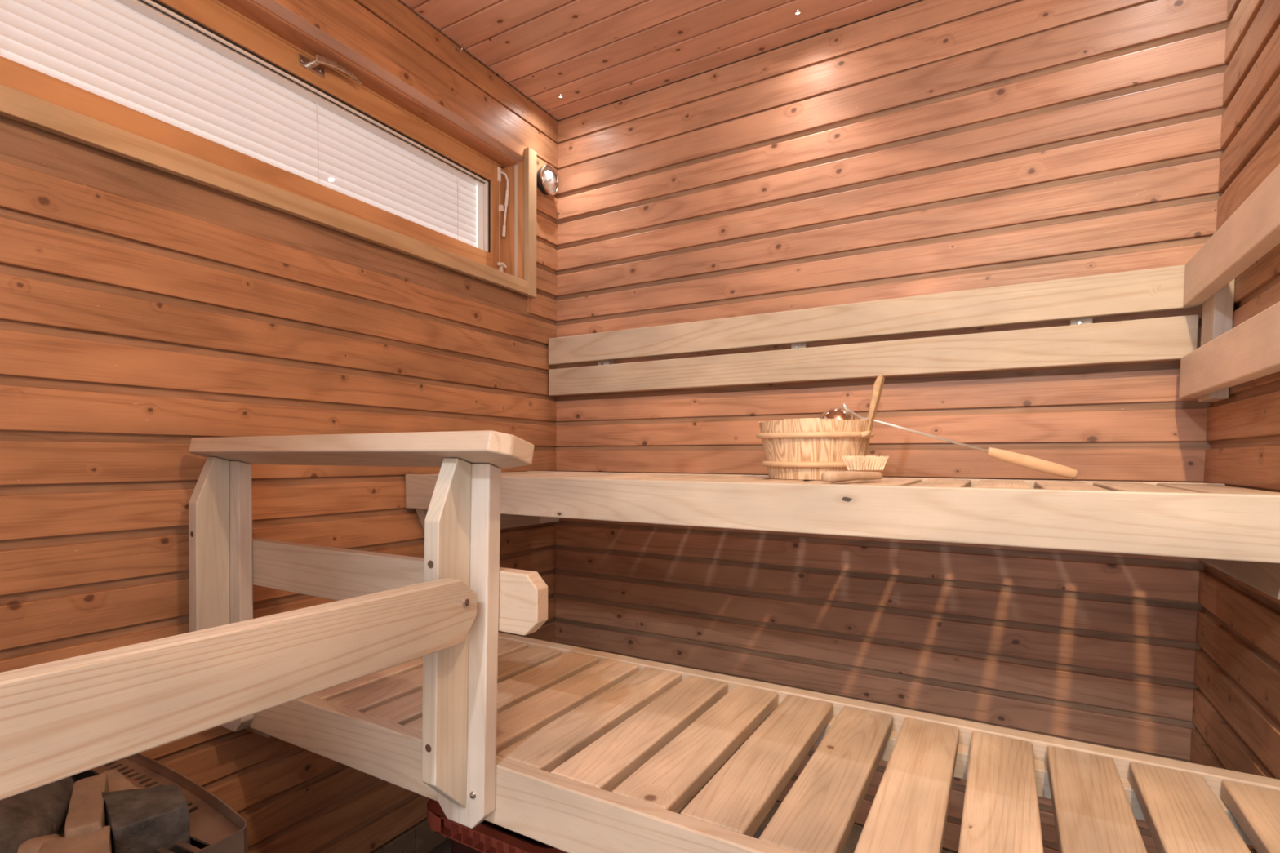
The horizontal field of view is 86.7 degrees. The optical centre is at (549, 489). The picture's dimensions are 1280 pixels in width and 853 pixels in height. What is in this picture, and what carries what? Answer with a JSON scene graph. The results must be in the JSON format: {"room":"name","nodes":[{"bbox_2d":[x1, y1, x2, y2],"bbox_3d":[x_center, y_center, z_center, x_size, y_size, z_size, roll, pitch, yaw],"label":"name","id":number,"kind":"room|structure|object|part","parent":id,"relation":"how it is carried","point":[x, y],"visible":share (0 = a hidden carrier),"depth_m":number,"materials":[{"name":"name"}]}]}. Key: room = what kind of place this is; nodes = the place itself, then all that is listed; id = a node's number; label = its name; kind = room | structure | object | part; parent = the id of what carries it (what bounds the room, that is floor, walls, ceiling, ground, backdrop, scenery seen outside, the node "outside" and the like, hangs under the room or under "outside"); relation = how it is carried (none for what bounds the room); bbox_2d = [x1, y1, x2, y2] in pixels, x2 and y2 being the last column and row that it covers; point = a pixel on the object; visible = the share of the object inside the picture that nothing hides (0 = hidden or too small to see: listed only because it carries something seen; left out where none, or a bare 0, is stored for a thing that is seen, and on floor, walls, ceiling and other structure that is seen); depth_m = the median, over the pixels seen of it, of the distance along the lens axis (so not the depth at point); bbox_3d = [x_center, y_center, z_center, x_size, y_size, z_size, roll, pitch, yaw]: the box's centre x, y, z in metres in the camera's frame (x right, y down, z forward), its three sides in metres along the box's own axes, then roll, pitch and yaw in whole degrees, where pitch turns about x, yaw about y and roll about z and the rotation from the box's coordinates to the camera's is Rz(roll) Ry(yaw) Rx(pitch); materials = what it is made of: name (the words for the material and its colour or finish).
{"room":"spa","nodes":[
{"label":"spa","id":0,"kind":"room"},
{"bbox_2d":[0,0,557,852],"bbox_3d":[-0.733,-0.097,1.425,0.170,2.287,2.450,2,3,34],"label":"wall","id":1,"kind":"structure","parent":0,"point":[146,311],"depth_m":1.39,"materials":[{"name":"brown wood"}]},
{"bbox_2d":[0,0,524,279],"bbox_3d":[-0.638,-0.852,1.532,0.176,0.439,1.789,2,3,34],"label":"window","id":2,"kind":"structure","parent":1,"relation":"in","point":[267,37],"depth_m":1.65,"materials":[{"name":"brown wood"}]},
{"bbox_2d":[0,0,477,247],"bbox_3d":[-0.685,-0.854,1.557,0.028,0.278,1.598,2,3,34],"label":"blind","id":3,"kind":"object","parent":2,"relation":"attached to","point":[112,50],"visible":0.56,"depth_m":1.49,"materials":[{"name":"white plastic"}]},
{"bbox_3d":[-0.584,-0.854,1.684,0.001,0.255,0.007,2,3,37],"label":"ladder cord","id":4,"kind":"part","parent":3,"relation":"part of","materials":[{"name":"white fabric"}]},
{"bbox_3d":[-0.574,-1.022,1.619,0.004,0.025,0.072,2,3,34],"label":"handle","id":5,"kind":"part","parent":2,"relation":"part of","materials":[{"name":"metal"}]},
{"bbox_3d":[-0.683,-1.007,1.502,0.045,0.058,1.699,2,3,34],"label":"sash","id":6,"kind":"part","parent":2,"relation":"part of","materials":[{"name":"brown wood"}]},
{"bbox_3d":[-0.528,-1.031,1.657,0.031,0.031,0.140,2,3,34],"label":"lever","id":7,"kind":"part","parent":2,"relation":"part of","materials":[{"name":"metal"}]},
{"bbox_3d":[-0.666,-1.042,1.531,0.049,0.008,1.769,2,3,34],"label":"frame","id":8,"kind":"part","parent":2,"relation":"part of","materials":[{"name":"brown wood"}]},
{"bbox_3d":[-0.178,-0.876,2.262,0.049,0.403,0.025,2,3,34],"label":"frame","id":9,"kind":"part","parent":2,"relation":"part of","materials":[{"name":"brown wood"}]},
{"bbox_2d":[0,84,528,294],"bbox_3d":[-0.582,-0.626,1.453,0.018,0.042,1.802,2,3,34],"label":"trim","id":10,"kind":"structure","parent":1,"relation":"attached to","point":[15,104],"depth_m":1.33,"materials":[{"name":"brown wood"}]},
{"bbox_2d":[373,819,448,852],"bbox_3d":[-0.663,1.000,1.427,0.008,0.094,2.448,2,3,34],"label":"baseboard","id":11,"kind":"structure","parent":1,"relation":"attached to","point":[420,838],"depth_m":1.86,"materials":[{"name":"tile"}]},
{"bbox_2d":[453,44,462,52],"bbox_3d":[-0.257,-1.246,1.895,0.029,0.023,0.012,2,3,34],"label":"hook","id":12,"kind":"object","parent":1,"relation":"attached to","point":[455,47],"visible":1,"depth_m":1.90,"materials":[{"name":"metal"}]},
{"bbox_2d":[524,146,536,297],"bbox_3d":[-0.064,-0.873,2.208,0.018,0.473,0.046,2,3,34],"label":"trim","id":13,"kind":"structure","parent":1,"relation":"attached to","point":[530,155],"depth_m":2.19,"materials":[{"name":"brown wood"}]},
{"bbox_2d":[536,164,559,195],"bbox_3d":[-0.008,-1.044,2.269,0.030,0.098,0.098,2,3,34],"label":"thermometer","id":14,"kind":"object","parent":1,"relation":"attached to","point":[547,178],"visible":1,"depth_m":2.26,"materials":[{"name":"silver metal"}]},
{"bbox_3d":[0.002,-1.044,2.262,0.001,0.089,0.089,2,3,34],"label":"glass","id":15,"kind":"part","parent":14,"relation":"part of","materials":[{"name":"glass"}]},
{"bbox_2d":[427,805,764,852],"bbox_3d":[-0.180,1.114,0.696,1.973,0.060,3.370,2,3,34],"label":"floor","id":16,"kind":"structure","parent":0,"point":[444,847],"depth_m":1.93,"materials":[{"name":"tile"}]},
{"bbox_2d":[57,753,247,852],"bbox_3d":[-0.718,0.756,0.827,0.485,0.638,0.512,2,3,34],"label":"stove","id":17,"kind":"object","parent":16,"relation":"on","point":[215,827],"visible":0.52,"depth_m":0.94,"materials":[{"name":"metal"}]},
{"bbox_2d":[0,776,74,852],"bbox_3d":[-0.720,0.460,0.856,0.198,0.149,0.382,-2,3,-36],"label":"stone","id":18,"kind":"object","parent":17,"relation":"on","point":[42,811],"visible":0.48,"depth_m":0.85,"materials":[{"name":"grey stone"}]},
{"bbox_2d":[17,835,63,852],"bbox_3d":[-0.621,0.439,0.799,0.082,0.041,0.047,-1,3,-30],"label":"stone","id":19,"kind":"object","parent":18,"relation":"on","point":[33,845],"visible":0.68,"depth_m":0.80,"materials":[{"name":"brown stone"}]},
{"bbox_2d":[39,826,111,852],"bbox_3d":[-0.549,0.465,0.779,0.071,0.098,0.092,-2,3,-33],"label":"stone","id":20,"kind":"object","parent":17,"relation":"on","point":[97,842],"visible":1,"depth_m":0.79,"materials":[{"name":"brown stone"}]},
{"bbox_2d":[64,773,108,837],"bbox_3d":[-0.599,0.444,0.877,0.046,0.087,0.159,-1,3,-31],"label":"stone","id":21,"kind":"object","parent":17,"relation":"on","point":[86,815],"visible":0.69,"depth_m":0.85,"materials":[{"name":"brown stone"}]},
{"bbox_2d":[97,768,133,791],"bbox_3d":[-0.635,0.439,0.960,0.076,0.043,0.053,2,3,39],"label":"stone","id":22,"kind":"object","parent":17,"relation":"on","point":[117,781],"visible":0.23,"depth_m":0.96,"materials":[{"name":"brown stone"}]},
{"bbox_2d":[124,786,143,790],"bbox_3d":[-0.590,0.432,0.945,0.040,0.023,0.022,2,3,29],"label":"stone","id":23,"kind":"object","parent":22,"relation":"on","point":[133,788],"visible":0.18,"depth_m":0.95,"materials":[{"name":"brown stone"}]},
{"bbox_2d":[57,770,192,845],"bbox_3d":[-0.744,0.540,0.834,0.370,0.169,0.430,2,3,34],"label":"stone","id":24,"kind":"object","parent":17,"relation":"in","point":[86,774],"depth_m":1.04,"materials":[{"name":"grey stone"}]},
{"bbox_2d":[101,784,191,852],"bbox_3d":[-0.533,0.453,0.886,0.088,0.105,0.121,-2,4,-40],"label":"stone","id":25,"kind":"object","parent":17,"relation":"on","point":[146,820],"visible":0.93,"depth_m":0.85,"materials":[{"name":"grey stone"}]},
{"bbox_2d":[426,799,567,852],"bbox_3d":[-0.054,0.877,1.530,0.385,0.334,0.310,2,3,34],"label":"plastic basket","id":26,"kind":"object","parent":16,"relation":"on","point":[486,837],"visible":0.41,"depth_m":1.43,"materials":[{"name":"red plastic"}]},
{"bbox_2d":[448,820,555,852],"bbox_3d":[-0.054,0.878,1.530,0.325,0.332,0.250,2,3,34],"label":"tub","id":27,"kind":"object","parent":26,"relation":"in","point":[455,846],"depth_m":1.43,"materials":[{"name":"red plastic"}]},
{"bbox_2d":[397,0,923,121],"bbox_3d":[0.052,-1.240,0.916,1.973,0.050,2.570,2,3,34],"label":"ceiling","id":28,"kind":"structure","parent":0,"point":[595,54],"depth_m":1.86,"materials":[{"name":"brown wood"}]},
{"bbox_2d":[557,93,564,98],"bbox_3d":[0.035,-1.274,2.174,0.020,0.008,0.020,2,3,34],"label":"recessed light","id":29,"kind":"object","parent":28,"relation":"in","point":[560,95],"visible":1,"depth_m":2.17,"materials":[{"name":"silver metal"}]},
{"bbox_2d":[793,8,801,15],"bbox_3d":[0.651,-1.252,1.761,0.020,0.008,0.020,2,3,34],"label":"recessed light","id":30,"kind":"object","parent":28,"relation":"in","point":[797,12],"visible":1,"depth_m":1.76,"materials":[{"name":"silver metal"}]},
{"bbox_2d":[553,0,1231,852],"bbox_3d":[0.754,-0.118,1.972,2.023,2.287,0.120,2,3,34],"label":"wall","id":31,"kind":"structure","parent":0,"point":[925,147],"depth_m":1.75,"materials":[{"name":"brown wood"}]},
{"bbox_2d":[685,782,954,852],"bbox_3d":[0.715,0.980,1.970,1.681,0.094,0.008,2,3,34],"label":"baseboard","id":32,"kind":"structure","parent":31,"relation":"attached to","point":[851,842],"depth_m":1.88,"materials":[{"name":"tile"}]},
{"bbox_2d":[405,471,1279,599],"bbox_3d":[0.512,0.060,1.621,1.679,0.178,0.724,2,3,34],"label":"bench","id":33,"kind":"object","parent":31,"relation":"attached to","point":[1235,531],"visible":0.92,"depth_m":1.12,"materials":[{"name":"brown wood"}]},
{"bbox_2d":[755,375,884,479],"bbox_3d":[0.611,-0.137,1.530,0.268,0.225,0.251,2,3,34],"label":"bucket","id":34,"kind":"object","parent":33,"relation":"on","point":[802,448],"visible":0.88,"depth_m":1.44,"materials":[{"name":"brown wood"}]},
{"bbox_2d":[819,403,1077,479],"bbox_3d":[0.868,-0.108,1.476,0.517,0.166,0.080,1,3,17],"label":"ladle","id":35,"kind":"object","parent":34,"relation":"on","point":[837,412],"visible":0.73,"depth_m":1.46,"materials":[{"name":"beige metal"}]},
{"bbox_2d":[819,406,855,419],"bbox_3d":[0.659,-0.167,1.538,0.079,0.043,0.079,2,3,34],"label":"bowl","id":36,"kind":"object","parent":35,"relation":"on","point":[837,412],"depth_m":1.51,"materials":[{"name":"brown metal"}]},
{"bbox_3d":[1.041,-0.057,1.452,0.170,0.067,0.026,1,3,16],"label":"handle","id":37,"kind":"part","parent":35,"relation":"part of","materials":[{"name":"brown wood"}]},
{"bbox_2d":[821,455,888,483],"bbox_3d":[0.586,-0.039,1.291,0.188,0.052,0.037,-2,3,-33],"label":"scrub brush","id":38,"kind":"object","parent":33,"relation":"on","point":[872,462],"visible":1,"depth_m":1.28,"materials":[{"name":"brown wood"}]},
{"bbox_2d":[548,264,1199,395],"bbox_3d":[0.694,-0.400,1.889,1.646,0.196,0.062,2,3,34],"label":"backrest","id":39,"kind":"object","parent":31,"relation":"attached to","point":[1079,300],"visible":0.94,"depth_m":1.71,"materials":[{"name":"brown wood"}]},
{"bbox_2d":[1190,0,1279,852],"bbox_3d":[0.782,-0.044,0.404,0.120,2.287,2.450,2,3,34],"label":"wall","id":40,"kind":"structure","parent":0,"point":[1236,714],"depth_m":1.23,"materials":[{"name":"brown wood"}]},
{"bbox_2d":[244,631,1279,852],"bbox_3d":[0.185,0.453,1.157,1.679,0.118,0.590,2,3,34],"label":"bench","id":41,"kind":"object","parent":40,"relation":"attached to","point":[597,752],"visible":0.78,"depth_m":0.98,"materials":[{"name":"brown wood"}]},
{"bbox_2d":[0,430,547,828],"bbox_3d":[-0.660,0.218,0.659,0.770,0.572,1.220,2,3,34],"label":"guard railing","id":42,"kind":"object","parent":41,"relation":"attached to","point":[447,607],"visible":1,"depth_m":0.91,"materials":[{"name":"brown wood"}]},
{"bbox_3d":[-0.621,0.209,1.318,0.097,0.528,0.028,2,3,34],"label":"post","id":43,"kind":"part","parent":42,"relation":"part of","materials":[{"name":"brown wood"}]},
{"bbox_3d":[-0.430,0.183,0.456,0.028,0.086,1.142,2,3,34],"label":"rail","id":44,"kind":"part","parent":42,"relation":"part of","materials":[{"name":"brown wood"}]},
{"bbox_3d":[-0.322,0.151,1.148,0.755,0.088,0.028,2,3,34],"label":"cross rail","id":45,"kind":"part","parent":42,"relation":"part of","materials":[{"name":"brown wood"}]},
{"bbox_3d":[-0.118,0.227,0.979,0.101,0.528,0.028,2,3,34],"label":"post","id":46,"kind":"part","parent":42,"relation":"part of","materials":[{"name":"brown wood"}]},
{"bbox_2d":[1178,163,1279,402],"bbox_3d":[0.901,-0.297,0.726,0.056,0.291,1.636,2,3,34],"label":"backrest","id":47,"kind":"object","parent":40,"relation":"attached to","point":[1227,357],"visible":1,"depth_m":1.12,"materials":[{"name":"brown wood"}]}
]}

